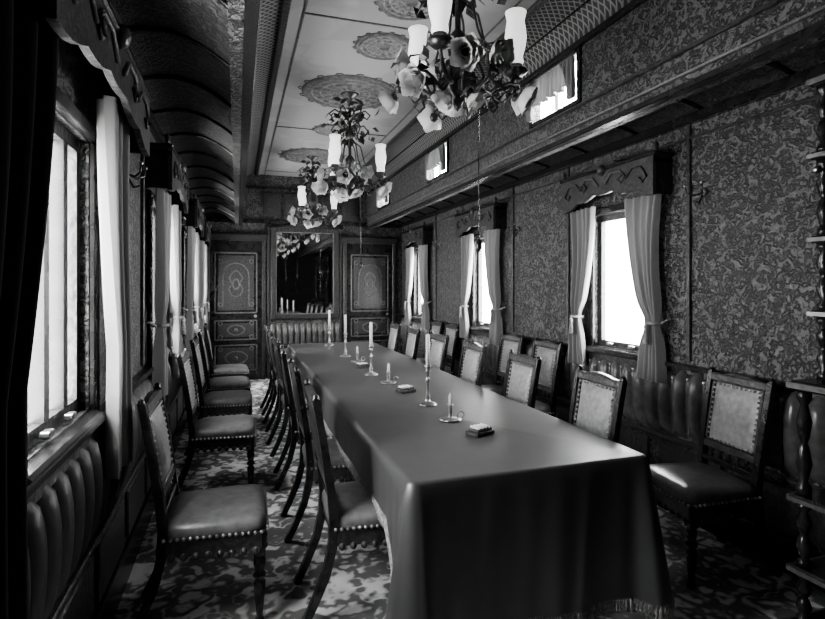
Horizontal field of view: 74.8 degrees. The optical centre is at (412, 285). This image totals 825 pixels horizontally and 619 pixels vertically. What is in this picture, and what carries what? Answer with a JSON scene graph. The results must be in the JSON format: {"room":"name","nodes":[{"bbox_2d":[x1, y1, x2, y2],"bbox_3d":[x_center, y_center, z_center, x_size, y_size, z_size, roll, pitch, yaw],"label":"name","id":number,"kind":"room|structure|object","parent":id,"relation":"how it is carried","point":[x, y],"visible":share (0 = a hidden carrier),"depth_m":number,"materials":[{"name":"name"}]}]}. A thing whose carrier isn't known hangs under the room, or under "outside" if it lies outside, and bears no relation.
{"room":"train carriage","nodes":[
{"label":"train carriage","id":0,"kind":"room"},
{"bbox_2d":[28,37,186,612],"bbox_3d":[-1.691,0.175,3.262,0.100,2.650,11.050,0,0,-18],"label":"wall","id":1,"kind":"structure","parent":0,"point":[73,79],"depth_m":2.10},
{"bbox_2d":[26,86,105,505],"bbox_3d":[-1.160,-0.010,1.758,0.130,1.220,0.880,0,0,-18],"label":"window","id":2,"kind":"structure","parent":1,"relation":"in","point":[53,391],"depth_m":1.88,"materials":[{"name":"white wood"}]},
{"bbox_2d":[14,0,152,156],"bbox_3d":[-1.067,-0.777,1.840,0.198,0.355,1.410,0,0,-18],"label":"window valance","id":3,"kind":"object","parent":1,"relation":"attached to","point":[94,30],"visible":0.98,"depth_m":1.75,"materials":[{"name":"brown wood"}]},
{"bbox_2d":[0,0,58,618],"bbox_3d":[-0.852,0.325,1.122,0.077,2.150,0.540,0,0,-18],"label":"curtain","id":4,"kind":"object","parent":3,"relation":"hanging from","point":[29,46],"visible":0.98,"depth_m":1.16,"materials":[{"name":"black fabric"}]},
{"bbox_2d":[96,95,132,479],"bbox_3d":[-1.187,0.025,2.154,0.077,1.450,0.370,0,0,-18],"label":"curtain","id":5,"kind":"object","parent":3,"relation":"hanging from","point":[113,132],"visible":1,"depth_m":2.12,"materials":[{"name":"grey fabric"}]},
{"bbox_2d":[27,334,185,498],"bbox_3d":[-1.615,0.515,3.287,0.060,0.030,10.850,0,0,-18],"label":"trim","id":6,"kind":"structure","parent":1,"relation":"attached to","point":[148,369],"depth_m":1.77,"materials":[{"name":"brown wood"}]},
{"bbox_2d":[27,340,195,618],"bbox_3d":[-1.601,0.917,3.270,0.063,0.745,10.750,0,0,-18],"label":"dado","id":7,"kind":"object","parent":1,"relation":"attached to","point":[62,523],"visible":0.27,"depth_m":1.88,"materials":[{"name":"leather"}]},
{"bbox_2d":[47,362,193,618],"bbox_3d":[-1.629,1.010,3.282,0.030,0.030,10.850,0,0,-18],"label":"trim","id":8,"kind":"structure","parent":1,"relation":"attached to","point":[60,603],"depth_m":2.10,"materials":[{"name":"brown wood"}]},
{"bbox_2d":[129,161,147,187],"bbox_3d":[-1.433,-0.571,2.794,0.096,0.130,0.149,0,0,-18],"label":"coat hook","id":9,"kind":"object","parent":1,"relation":"attached to","point":[145,168],"visible":0.79,"depth_m":2.78,"materials":[{"name":"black metal"}]},
{"bbox_2d":[93,380,197,618],"bbox_3d":[-1.632,1.410,3.281,0.024,0.180,10.850,0,0,-18],"label":"baseboard","id":10,"kind":"structure","parent":1,"relation":"attached to","point":[107,607],"depth_m":2.78,"materials":[{"name":"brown wood"}]},
{"bbox_2d":[147,190,171,374],"bbox_3d":[-1.846,-0.010,3.869,0.130,1.220,0.880,0,0,-18],"label":"window","id":11,"kind":"structure","parent":1,"relation":"in","point":[151,197],"depth_m":3.49,"materials":[{"name":"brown wood"}]},
{"bbox_2d":[145,133,189,213],"bbox_3d":[-1.738,-0.777,3.904,0.198,0.355,1.210,0,0,-18],"label":"window valance","id":12,"kind":"object","parent":1,"relation":"attached to","point":[166,169],"visible":0.98,"depth_m":3.37,"materials":[{"name":"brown wood"}]},
{"bbox_2d":[146,188,172,400],"bbox_3d":[-1.629,0.050,3.515,0.146,1.340,0.367,0,0,-18],"label":"curtain","id":13,"kind":"object","parent":12,"relation":"hanging from","point":[161,343],"visible":0.95,"depth_m":3.40,"materials":[{"name":"grey fabric"}]},
{"bbox_2d":[168,205,185,377],"bbox_3d":[-1.878,0.050,4.283,0.146,1.340,0.367,0,0,-18],"label":"curtain","id":14,"kind":"object","parent":12,"relation":"hanging from","point":[175,256],"visible":0.94,"depth_m":4.25,"materials":[{"name":"grey fabric"}]},
{"bbox_2d":[150,108,192,198],"bbox_3d":[-1.619,-1.055,3.285,0.050,0.060,10.850,0,0,-18],"label":"trim","id":15,"kind":"structure","parent":1,"relation":"attached to","point":[155,129],"depth_m":3.62,"materials":[{"name":"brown wood"}]},
{"bbox_2d":[181,226,186,340],"bbox_3d":[-2.541,-0.010,6.009,0.130,1.220,0.880,0,0,-18],"label":"window","id":16,"kind":"structure","parent":1,"relation":"in","point":[184,231],"depth_m":5.62,"materials":[{"name":"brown wood"}]},
{"bbox_2d":[181,192,204,236],"bbox_3d":[-2.433,-0.777,6.044,0.198,0.355,1.210,0,0,-18],"label":"window valance","id":17,"kind":"object","parent":1,"relation":"attached to","point":[195,216],"visible":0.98,"depth_m":5.51,"materials":[{"name":"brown wood"}]},
{"bbox_2d":[182,226,197,356],"bbox_3d":[-2.324,0.050,5.655,0.146,1.340,0.367,0,0,-18],"label":"curtain","id":18,"kind":"object","parent":17,"relation":"hanging from","point":[190,282],"visible":0.92,"depth_m":5.54,"materials":[{"name":"grey fabric"}]},
{"bbox_2d":[193,232,202,344],"bbox_3d":[-2.573,0.050,6.422,0.146,1.340,0.367,0,0,-18],"label":"curtain","id":19,"kind":"object","parent":17,"relation":"hanging from","point":[196,306],"visible":0.72,"depth_m":6.39,"materials":[{"name":"grey fabric"}]},
{"bbox_2d":[200,216,211,246],"bbox_3d":[-2.989,-0.777,7.756,0.198,0.355,1.210,0,0,-18],"label":"window valance","id":20,"kind":"object","parent":1,"relation":"attached to","point":[207,230],"visible":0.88,"depth_m":7.40,"materials":[{"name":"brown wood"}]},
{"bbox_2d":[199,240,206,336],"bbox_3d":[-2.880,0.050,7.367,0.146,1.340,0.367,0,0,-18],"label":"curtain","id":21,"kind":"object","parent":20,"relation":"hanging from","point":[202,243],"visible":0.68,"depth_m":7.26,"materials":[{"name":"grey fabric"}]},
{"bbox_2d":[203,244,209,333],"bbox_3d":[-3.130,0.050,8.134,0.146,1.340,0.367,0,0,-18],"label":"curtain","id":22,"kind":"object","parent":20,"relation":"hanging from","point":[206,279],"visible":0.48,"depth_m":8.11,"materials":[{"name":"grey fabric"}]},
{"bbox_2d":[141,125,690,365],"bbox_3d":[-0.550,-0.280,5.252,3.300,1.520,7.618,0,0,-18],"label":"trim","id":23,"kind":"structure","parent":1,"relation":"attached to","point":[688,127],"depth_m":3.43,"materials":[{"name":"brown wood"}]},
{"bbox_2d":[228,0,243,225],"bbox_3d":[-1.120,-1.290,3.448,0.060,0.660,11.050,0,0,-18],"label":"wall","id":24,"kind":"structure","parent":0,"point":[235,7],"depth_m":2.51,"materials":[{"name":"leather"}]},
{"bbox_2d":[239,0,261,225],"bbox_3d":[-1.073,-0.975,3.463,0.060,0.035,10.850,0,0,-18],"label":"trim","id":25,"kind":"structure","parent":24,"relation":"attached to","point":[252,8],"depth_m":2.50,"materials":[{"name":"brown wood"}]},
{"bbox_2d":[204,174,401,378],"bbox_3d":[-1.769,-0.200,9.004,3.600,3.500,0.120,0,0,-18],"label":"wall","id":26,"kind":"structure","parent":0,"point":[253,203],"depth_m":8.85,"materials":[{"name":"wood"}]},
{"bbox_2d":[205,232,267,379],"bbox_3d":[-2.795,0.329,8.553,0.990,2.342,0.105,0,0,-18],"label":"door","id":27,"kind":"structure","parent":26,"relation":"in","point":[236,262],"depth_m":8.57,"materials":[{"name":"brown wood"}]},
{"bbox_2d":[206,186,399,378],"bbox_3d":[-1.738,-0.050,8.909,3.200,3.100,0.080,0,0,-18],"label":"trim","id":28,"kind":"structure","parent":26,"relation":"attached to","point":[271,201],"depth_m":8.82,"materials":[{"name":"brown wood"}]},
{"bbox_2d":[270,224,338,319],"bbox_3d":[-1.767,-0.247,8.900,1.120,1.585,0.072,0,0,-18],"label":"wall mirror","id":29,"kind":"object","parent":26,"relation":"attached to","point":[298,253],"visible":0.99,"depth_m":8.89,"materials":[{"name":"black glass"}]},
{"bbox_2d":[341,236,398,346],"bbox_3d":[-0.726,0.329,9.225,1.000,2.342,0.105,0,0,-18],"label":"door","id":30,"kind":"structure","parent":26,"relation":"in","point":[369,292],"depth_m":9.22,"materials":[{"name":"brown wood"}]},
{"bbox_2d":[352,0,522,170],"bbox_3d":[0.497,-1.797,3.973,0.012,0.008,10.850,0,0,-18],"label":"trim","id":31,"kind":"structure","parent":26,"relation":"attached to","point":[520,1],"depth_m":5.47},
{"bbox_2d":[364,0,547,165],"bbox_3d":[0.611,-1.788,4.010,0.050,0.030,10.850,0,0,-18],"label":"trim","id":32,"kind":"structure","parent":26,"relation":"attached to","point":[538,4],"depth_m":4.25,"materials":[{"name":"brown wood"}]},
{"bbox_2d":[247,0,631,188],"bbox_3d":[-0.098,-1.750,3.780,2.210,0.300,11.050,0,0,-18],"label":"ceiling","id":33,"kind":"structure","parent":0,"point":[324,46],"depth_m":4.31,"materials":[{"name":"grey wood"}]},
{"bbox_2d":[255,0,291,175],"bbox_3d":[-0.835,-1.788,3.540,0.050,0.030,10.850,0,0,-18],"label":"trim","id":34,"kind":"structure","parent":33,"relation":"attached to","point":[286,5],"depth_m":4.42,"materials":[{"name":"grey wood"}]},
{"bbox_2d":[264,0,307,174],"bbox_3d":[-0.721,-1.797,3.577,0.012,0.008,10.850,0,0,-18],"label":"trim","id":35,"kind":"structure","parent":33,"relation":"attached to","point":[306,3],"depth_m":4.47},
{"bbox_2d":[278,147,346,163],"bbox_3d":[-1.382,-1.793,7.489,0.954,0.022,0.954,0,0,-18],"label":"ceiling medallion","id":36,"kind":"object","parent":33,"relation":"attached to","point":[297,155],"depth_m":7.38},
{"bbox_2d":[287,156,341,273],"bbox_3d":[-1.333,-0.980,7.485,0.752,1.640,0.803,0,0,-18],"label":"chandelier","id":37,"kind":"object","parent":33,"relation":"hanging from","point":[309,216],"visible":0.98,"depth_m":7.42,"materials":[{"name":"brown metal"}]},
{"bbox_2d":[312,124,346,135],"bbox_3d":[-0.917,-1.793,6.221,0.483,0.022,0.483,0,0,-18],"label":"ceiling medallion","id":38,"kind":"object","parent":33,"relation":"attached to","point":[326,130],"depth_m":6.17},
{"bbox_2d":[298,73,398,109],"bbox_3d":[-0.585,-1.793,5.036,0.954,0.022,0.954,0,0,-18],"label":"ceiling medallion","id":39,"kind":"object","parent":33,"relation":"attached to","point":[322,90],"depth_m":4.91,"materials":[{"name":"paint"}]},
{"bbox_2d":[266,12,430,174],"bbox_3d":[-0.521,-1.796,5.035,1.280,0.008,7.512,0,0,-18],"label":"trim","id":40,"kind":"structure","parent":33,"relation":"attached to","point":[306,13],"depth_m":3.70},
{"bbox_2d":[311,91,391,268],"bbox_3d":[-0.536,-0.980,5.031,0.752,1.640,0.803,0,0,-18],"label":"chandelier","id":41,"kind":"object","parent":33,"relation":"hanging from","point":[347,180],"visible":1,"depth_m":4.99,"materials":[{"name":"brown metal"}]},
{"bbox_2d":[352,31,409,59],"bbox_3d":[-0.213,-1.793,4.053,0.483,0.022,0.483,0,0,-18],"label":"ceiling medallion","id":42,"kind":"object","parent":33,"relation":"attached to","point":[380,45],"depth_m":4.01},
{"bbox_2d":[374,0,429,20],"bbox_3d":[-0.006,-1.793,3.415,0.483,0.022,0.483,0,0,-18],"label":"ceiling medallion","id":43,"kind":"object","parent":33,"relation":"attached to","point":[398,9],"depth_m":3.49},
{"bbox_2d":[378,0,538,252],"bbox_3d":[0.264,-0.980,2.568,0.752,1.640,0.803,0,0,-18],"label":"chandelier","id":44,"kind":"object","parent":33,"relation":"hanging from","point":[458,79],"visible":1,"depth_m":2.52,"materials":[{"name":"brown metal"}]},
{"bbox_2d":[109,0,824,222],"bbox_3d":[-0.072,-1.100,3.788,3.421,0.287,11.050,0,0,-18],"label":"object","id":45,"kind":"object","parent":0,"point":[180,48],"visible":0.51,"depth_m":3.08,"materials":[{"name":"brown wood"}]},
{"bbox_2d":[114,379,824,618],"bbox_3d":[-0.074,1.550,3.788,3.600,0.100,11.150,0,0,-18],"label":"floor","id":46,"kind":"structure","parent":0,"point":[731,582],"depth_m":2.81,"materials":[{"name":"carpet"}]},
{"bbox_2d":[136,382,268,618],"bbox_3d":[-0.979,0.991,2.522,0.587,1.034,0.503,0,0,-17],"label":"dining chair","id":47,"kind":"object","parent":46,"relation":"on","point":[218,521],"visible":1,"depth_m":2.36,"materials":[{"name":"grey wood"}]},
{"bbox_2d":[176,348,256,490],"bbox_3d":[-1.467,0.991,4.025,0.587,1.034,0.503,0,0,-16],"label":"dining chair","id":48,"kind":"object","parent":46,"relation":"on","point":[239,431],"visible":0.99,"depth_m":3.85,"materials":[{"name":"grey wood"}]},
{"bbox_2d":[184,336,252,455],"bbox_3d":[-1.798,0.991,5.043,0.587,1.034,0.503,0,0,-17],"label":"dining chair","id":49,"kind":"object","parent":46,"relation":"on","point":[227,402],"visible":0.89,"depth_m":4.86,"materials":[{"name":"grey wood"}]},
{"bbox_2d":[198,329,251,392],"bbox_3d":[-2.059,0.991,5.848,0.587,1.034,0.503,0,0,-20],"label":"dining chair","id":50,"kind":"object","parent":46,"relation":"on","point":[228,382],"visible":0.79,"depth_m":5.68,"materials":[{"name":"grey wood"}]},
{"bbox_2d":[203,323,248,377],"bbox_3d":[-2.369,0.991,6.799,0.587,1.034,0.503,0,0,-19],"label":"dining chair","id":51,"kind":"object","parent":46,"relation":"on","point":[223,370],"visible":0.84,"depth_m":6.62,"materials":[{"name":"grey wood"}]},
{"bbox_2d":[260,324,290,414],"bbox_3d":[-1.539,0.991,6.544,0.587,1.034,0.503,0,0,-18],"label":"dining chair","id":52,"kind":"object","parent":46,"relation":"on","point":[270,390],"visible":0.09,"depth_m":6.38,"materials":[{"name":"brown wood"}]},
{"bbox_2d":[262,329,292,431],"bbox_3d":[-1.304,0.991,5.820,0.587,1.034,0.503,0,0,-20],"label":"dining chair","id":53,"kind":"object","parent":46,"relation":"on","point":[270,334],"visible":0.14,"depth_m":5.69,"materials":[{"name":"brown wood"}]},
{"bbox_2d":[266,336,307,456],"bbox_3d":[-1.044,0.991,5.020,0.587,1.034,0.503,0,0,-21],"label":"dining chair","id":54,"kind":"object","parent":46,"relation":"on","point":[283,398],"visible":0.34,"depth_m":4.83,"materials":[{"name":"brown wood"}]},
{"bbox_2d":[269,323,339,362],"bbox_3d":[-1.702,1.055,8.700,1.160,0.890,0.490,0,0,-18],"label":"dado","id":55,"kind":"object","parent":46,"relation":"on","point":[302,333],"visible":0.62,"depth_m":8.84,"materials":[{"name":"leather"}]},
{"bbox_2d":[273,345,347,490],"bbox_3d":[-0.786,0.991,4.227,0.587,1.034,0.503,0,0,-15],"label":"dining chair","id":56,"kind":"object","parent":46,"relation":"on","point":[293,438],"visible":0.48,"depth_m":3.98,"materials":[{"name":"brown wood"}]},
{"bbox_2d":[280,358,352,542],"bbox_3d":[-0.526,0.991,3.426,0.587,1.034,0.503,0,0,-17],"label":"dining chair","id":57,"kind":"object","parent":46,"relation":"on","point":[307,458],"visible":0.46,"depth_m":3.22,"materials":[{"name":"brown wood"}]},
{"bbox_2d":[293,379,386,618],"bbox_3d":[-0.267,0.991,2.628,0.587,1.034,0.503,0,0,-16],"label":"dining chair","id":58,"kind":"object","parent":46,"relation":"on","point":[349,512],"visible":0.56,"depth_m":2.42,"materials":[{"name":"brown wood"}]},
{"bbox_2d":[386,322,400,351],"bbox_3d":[-0.433,0.991,6.903,0.587,1.034,0.503,0,0,-17],"label":"dining chair","id":59,"kind":"object","parent":46,"relation":"on","point":[394,330],"visible":0.23,"depth_m":6.88,"materials":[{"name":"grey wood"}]},
{"bbox_2d":[403,326,420,359],"bbox_3d":[-0.198,0.991,6.180,0.587,1.034,0.503,0,0,-16],"label":"dining chair","id":60,"kind":"object","parent":46,"relation":"on","point":[413,335],"visible":0.29,"depth_m":6.16,"materials":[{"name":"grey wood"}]},
{"bbox_2d":[416,319,443,362],"bbox_3d":[0.131,0.991,7.403,0.587,1.034,0.503,0,0,-18],"label":"dining chair","id":61,"kind":"object","parent":46,"relation":"on","point":[436,327],"visible":0.15,"depth_m":7.39,"materials":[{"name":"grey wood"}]},
{"bbox_2d":[425,331,448,370],"bbox_3d":[0.061,0.991,5.384,0.587,1.034,0.503,0,0,-20],"label":"dining chair","id":62,"kind":"object","parent":46,"relation":"on","point":[438,343],"visible":0.19,"depth_m":5.36,"materials":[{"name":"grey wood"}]},
{"bbox_2d":[443,322,459,375],"bbox_3d":[0.300,0.991,6.880,0.587,1.034,0.503,0,0,-18],"label":"dining chair","id":63,"kind":"object","parent":46,"relation":"on","point":[452,330],"visible":0.3,"depth_m":6.80,"materials":[{"name":"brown wood"}]},
{"bbox_2d":[458,339,486,385],"bbox_3d":[0.321,0.991,4.583,0.587,1.034,0.503,0,0,-17],"label":"dining chair","id":64,"kind":"object","parent":46,"relation":"on","point":[473,354],"visible":0.23,"depth_m":4.58,"materials":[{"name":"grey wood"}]},
{"bbox_2d":[481,332,524,394],"bbox_3d":[0.795,0.991,5.358,0.587,1.034,0.503,0,0,-18],"label":"dining chair","id":65,"kind":"object","parent":46,"relation":"on","point":[505,346],"visible":0.22,"depth_m":5.44,"materials":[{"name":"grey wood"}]},
{"bbox_2d":[502,349,541,408],"bbox_3d":[0.581,0.991,3.783,0.587,1.034,0.503,0,0,-16],"label":"dining chair","id":66,"kind":"object","parent":46,"relation":"on","point":[522,373],"visible":0.25,"depth_m":3.78,"materials":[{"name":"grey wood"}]},
{"bbox_2d":[531,337,563,416],"bbox_3d":[0.996,0.991,4.740,0.587,1.034,0.503,0,0,-18],"label":"dining chair","id":67,"kind":"object","parent":46,"relation":"on","point":[551,358],"visible":0.3,"depth_m":4.68,"materials":[{"name":"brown wood"}]},
{"bbox_2d":[568,365,627,442],"bbox_3d":[0.841,0.991,2.983,0.587,1.034,0.503,0,0,-16],"label":"dining chair","id":68,"kind":"object","parent":46,"relation":"on","point":[598,398],"visible":0.26,"depth_m":2.98,"materials":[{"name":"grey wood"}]},
{"bbox_2d":[649,367,782,590],"bbox_3d":[1.585,0.991,2.926,0.587,1.034,0.503,0,0,-12],"label":"dining chair","id":69,"kind":"object","parent":46,"relation":"on","point":[739,417],"visible":0.86,"depth_m":2.81,"materials":[{"name":"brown wood"}]},
{"bbox_2d":[782,74,824,618],"bbox_3d":[1.908,0.300,1.908,0.511,2.400,1.010,0,0,-18],"label":"etagere","id":70,"kind":"object","parent":46,"relation":"on","point":[806,498],"visible":1,"depth_m":2.28,"materials":[{"name":"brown wood"}]},
{"bbox_3d":[-0.280,1.126,4.630,1.070,0.748,5.100,0,0,-18],"label":"dining table","id":71,"kind":"object","parent":46,"relation":"on","visible":0},
{"bbox_2d":[286,341,674,618],"bbox_3d":[-0.277,1.068,4.625,1.328,0.656,5.348,0,0,-18],"label":"tablecloth","id":72,"kind":"object","parent":71,"relation":"on","point":[542,515],"visible":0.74,"depth_m":2.27,"materials":[{"name":"fabric"}]},
{"bbox_2d":[340,315,350,356],"bbox_3d":[-0.703,0.513,5.660,0.116,0.452,0.116,0,0,-18],"label":"candlestick","id":73,"kind":"object","parent":72,"relation":"on","point":[345,333],"visible":1,"depth_m":5.65,"materials":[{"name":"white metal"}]},
{"bbox_2d":[364,322,377,375],"bbox_3d":[-0.345,0.513,4.493,0.116,0.452,0.116,0,0,-18],"label":"candlestick","id":74,"kind":"object","parent":72,"relation":"on","point":[370,373],"visible":1,"depth_m":4.48,"materials":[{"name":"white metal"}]},
{"bbox_2d":[380,363,398,383],"bbox_3d":[-0.184,0.664,4.125,0.128,0.150,0.128,0,0,23],"label":"candlestick","id":75,"kind":"object","parent":72,"relation":"on","point":[388,381],"visible":1,"depth_m":4.12,"materials":[{"name":"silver metal"}]},
{"bbox_2d":[395,385,415,393],"bbox_3d":[-0.047,0.717,3.770,0.120,0.044,0.085,0,0,-38],"label":"box","id":76,"kind":"object","parent":72,"relation":"on","point":[402,389],"visible":1,"depth_m":3.74,"materials":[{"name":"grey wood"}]},
{"bbox_2d":[418,334,436,406],"bbox_3d":[0.095,0.513,3.364,0.116,0.452,0.116,0,0,-18],"label":"candlestick","id":77,"kind":"object","parent":72,"relation":"on","point":[427,403],"visible":1,"depth_m":3.35,"materials":[{"name":"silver metal"}]},
{"bbox_2d":[439,393,463,422],"bbox_3d":[0.209,0.664,2.981,0.128,0.150,0.128,0,0,23],"label":"candlestick","id":78,"kind":"object","parent":72,"relation":"on","point":[450,419],"visible":1,"depth_m":2.97,"materials":[{"name":"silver metal"}]},
{"bbox_2d":[466,423,493,437],"bbox_3d":[0.338,0.717,2.696,0.120,0.044,0.085,0,0,-38],"label":"box","id":79,"kind":"object","parent":72,"relation":"on","point":[478,430],"visible":1,"depth_m":2.67,"materials":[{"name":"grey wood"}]},
{"bbox_2d":[367,0,824,229],"bbox_3d":[0.925,-1.290,4.112,0.060,0.660,11.050,0,0,-18],"label":"wall","id":80,"kind":"structure","parent":0,"point":[654,30],"depth_m":3.08,"materials":[{"name":"patterned wallpaper"},{"name":"damask fabric"}]},
{"bbox_2d":[378,180,389,209],"bbox_3d":[-0.418,-1.370,8.171,0.050,0.380,0.640,0,0,-18],"label":"window","id":81,"kind":"structure","parent":80,"relation":"in","point":[388,203],"depth_m":8.04,"materials":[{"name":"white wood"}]},
{"bbox_2d":[376,185,387,206],"bbox_3d":[-0.463,-1.371,8.156,0.040,0.281,0.620,0,0,-18],"label":"lace curtain","id":82,"kind":"object","parent":81,"relation":"attached to","point":[378,198],"visible":0.53,"depth_m":8.30,"materials":[{"name":"grey fabric"}]},
{"bbox_2d":[427,139,448,183],"bbox_3d":[0.292,-1.370,5.983,0.050,0.380,0.640,0,0,-18],"label":"window","id":83,"kind":"structure","parent":80,"relation":"in","point":[429,180],"depth_m":5.76,"materials":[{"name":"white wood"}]},
{"bbox_2d":[425,142,445,179],"bbox_3d":[0.248,-1.371,5.969,0.040,0.281,0.620,0,0,-18],"label":"lace curtain","id":84,"kind":"object","parent":83,"relation":"attached to","point":[436,157],"visible":1,"depth_m":5.92,"materials":[{"name":"grey fabric"}]},
{"bbox_2d":[365,0,646,195],"bbox_3d":[0.882,-1.570,4.098,0.035,0.040,10.850,0,0,-18],"label":"trim","id":85,"kind":"structure","parent":80,"relation":"attached to","point":[633,4],"depth_m":3.83,"materials":[{"name":"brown wood"}]},
{"bbox_2d":[529,46,581,128],"bbox_3d":[1.003,-1.370,3.796,0.050,0.380,0.640,0,0,-18],"label":"window","id":86,"kind":"structure","parent":80,"relation":"in","point":[578,50],"depth_m":3.59,"materials":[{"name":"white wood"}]},
{"bbox_2d":[526,52,575,121],"bbox_3d":[0.958,-1.371,3.781,0.040,0.281,0.620,0,0,-18],"label":"lace curtain","id":87,"kind":"object","parent":86,"relation":"attached to","point":[555,80],"visible":0.74,"depth_m":3.69,"materials":[{"name":"grey fabric"}]},
{"bbox_2d":[366,0,784,217],"bbox_3d":[0.885,-1.170,4.099,0.030,0.020,10.850,0,0,-18],"label":"trim","id":88,"kind":"structure","parent":80,"relation":"attached to","point":[768,5],"depth_m":3.02,"materials":[{"name":"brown wood"}]},
{"bbox_2d":[364,19,824,229],"bbox_3d":[0.877,-0.975,4.096,0.060,0.035,10.850,0,0,-18],"label":"trim","id":89,"kind":"structure","parent":80,"relation":"attached to","point":[815,30],"depth_m":2.78,"materials":[{"name":"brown wood"}]},
{"bbox_2d":[367,5,824,224],"bbox_3d":[0.886,-1.050,4.100,0.020,0.012,10.850,0,0,-18],"label":"trim","id":90,"kind":"structure","parent":80,"relation":"attached to","point":[822,8],"depth_m":2.81,"materials":[{"name":"black wood"}]},
{"bbox_2d":[402,84,824,554],"bbox_3d":[1.543,0.175,4.313,0.100,2.650,11.050,0,0,-18],"label":"wall","id":91,"kind":"structure","parent":0,"point":[755,276],"depth_m":3.24,"materials":[{"name":"paper"}]},
{"bbox_2d":[401,221,432,249],"bbox_3d":[0.044,-0.777,8.426,0.198,0.355,1.090,0,0,-18],"label":"window valance","id":92,"kind":"object","parent":91,"relation":"attached to","point":[422,235],"visible":1,"depth_m":8.11,"materials":[{"name":"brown wood"}]},
{"bbox_2d":[404,247,413,325],"bbox_3d":[-0.049,0.010,8.767,0.146,1.260,0.347,0,0,-18],"label":"curtain","id":93,"kind":"object","parent":92,"relation":"hanging from","point":[409,251],"visible":1,"depth_m":8.77,"materials":[{"name":"grey fabric"}]},
{"bbox_2d":[418,245,431,329],"bbox_3d":[0.170,0.010,8.095,0.146,1.260,0.347,0,0,-18],"label":"curtain","id":94,"kind":"object","parent":92,"relation":"hanging from","point":[422,249],"visible":0.98,"depth_m":8.00,"materials":[{"name":"grey fabric"}]},
{"bbox_2d":[411,245,428,323],"bbox_3d":[0.150,-0.010,8.461,0.125,1.220,0.760,0,0,-18],"label":"window","id":95,"kind":"structure","parent":91,"relation":"in","point":[419,313],"depth_m":8.74,"materials":[{"name":"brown wood"}]},
{"bbox_2d":[454,196,507,237],"bbox_3d":[0.755,-0.777,6.239,0.198,0.355,1.090,0,0,-18],"label":"window valance","id":96,"kind":"object","parent":91,"relation":"attached to","point":[492,216],"visible":0.98,"depth_m":5.93,"materials":[{"name":"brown wood"}]},
{"bbox_2d":[459,234,473,338],"bbox_3d":[0.662,0.010,6.580,0.146,1.260,0.347,0,0,-18],"label":"curtain","id":97,"kind":"object","parent":96,"relation":"hanging from","point":[467,241],"visible":0.99,"depth_m":6.60,"materials":[{"name":"grey fabric"}]},
{"bbox_2d":[484,229,505,345],"bbox_3d":[0.880,0.010,5.908,0.146,1.260,0.347,0,0,-18],"label":"curtain","id":98,"kind":"object","parent":96,"relation":"hanging from","point":[491,237],"visible":0.98,"depth_m":5.85,"materials":[{"name":"grey fabric"}]},
{"bbox_2d":[469,233,499,337],"bbox_3d":[0.861,-0.010,6.273,0.125,1.220,0.760,0,0,-18],"label":"window","id":99,"kind":"structure","parent":91,"relation":"in","point":[481,235],"depth_m":6.53,"materials":[{"name":"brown wood"}]},
{"bbox_2d":[401,343,820,488],"bbox_3d":[1.481,1.010,4.293,0.030,0.030,10.850,0,0,-18],"label":"trim","id":100,"kind":"structure","parent":91,"relation":"attached to","point":[776,475],"depth_m":3.46,"materials":[{"name":"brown wood"}]},
{"bbox_2d":[402,94,819,231],"bbox_3d":[1.486,-0.940,4.294,0.018,0.020,10.850,0,0,-18],"label":"trim","id":101,"kind":"structure","parent":91,"relation":"attached to","point":[817,96],"depth_m":3.34,"materials":[{"name":"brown wood"}]},
{"bbox_2d":[399,315,824,395],"bbox_3d":[1.467,0.515,4.288,0.060,0.030,10.850,0,0,-18],"label":"trim","id":102,"kind":"structure","parent":91,"relation":"attached to","point":[782,384],"depth_m":3.52,"materials":[{"name":"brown wood"}]},
{"bbox_2d":[400,318,824,549],"bbox_3d":[1.466,0.917,4.267,0.063,0.745,10.750,0,0,-18],"label":"dado","id":103,"kind":"object","parent":91,"relation":"attached to","point":[675,406],"visible":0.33,"depth_m":3.45,"materials":[{"name":"leather"}]},
{"bbox_2d":[400,62,824,226],"bbox_3d":[1.471,-1.055,4.290,0.050,0.060,10.850,0,0,-18],"label":"trim","id":104,"kind":"structure","parent":91,"relation":"attached to","point":[797,79],"depth_m":3.57,"materials":[{"name":"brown wood"}]},
{"bbox_2d":[586,202,638,368],"bbox_3d":[1.575,-0.010,4.076,0.125,1.220,0.760,0,0,-18],"label":"window","id":105,"kind":"structure","parent":91,"relation":"in","point":[602,220],"depth_m":4.33,"materials":[{"name":"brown wood"}]},
{"bbox_2d":[560,140,674,213],"bbox_3d":[1.469,-0.777,4.042,0.198,0.355,1.090,0,0,-18],"label":"window valance","id":106,"kind":"object","parent":91,"relation":"attached to","point":[649,173],"visible":0.99,"depth_m":3.80,"materials":[{"name":"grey wood"}]},
{"bbox_2d":[568,207,595,365],"bbox_3d":[1.376,0.010,4.383,0.146,1.260,0.347,0,0,-18],"label":"curtain","id":107,"kind":"object","parent":106,"relation":"hanging from","point":[582,221],"visible":1,"depth_m":4.41,"materials":[{"name":"grey fabric"}]},
{"bbox_2d":[624,194,670,382],"bbox_3d":[1.594,0.010,3.711,0.146,1.260,0.347,0,0,-18],"label":"curtain","id":108,"kind":"object","parent":106,"relation":"hanging from","point":[642,214],"visible":1,"depth_m":3.66,"materials":[{"name":"grey fabric"}]},
{"bbox_2d":[683,180,707,203],"bbox_3d":[1.758,-0.571,3.326,0.096,0.130,0.149,0,0,-18],"label":"coat hook","id":109,"kind":"object","parent":91,"relation":"attached to","point":[703,192],"visible":1,"depth_m":3.33,"materials":[{"name":"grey metal"}]},
{"bbox_2d":[657,504,824,592],"bbox_3d":[1.484,1.410,4.294,0.024,0.180,10.850,0,0,-18],"label":"baseboard","id":110,"kind":"structure","parent":91,"relation":"attached to","point":[741,533],"depth_m":2.98,"materials":[{"name":"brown wood"}]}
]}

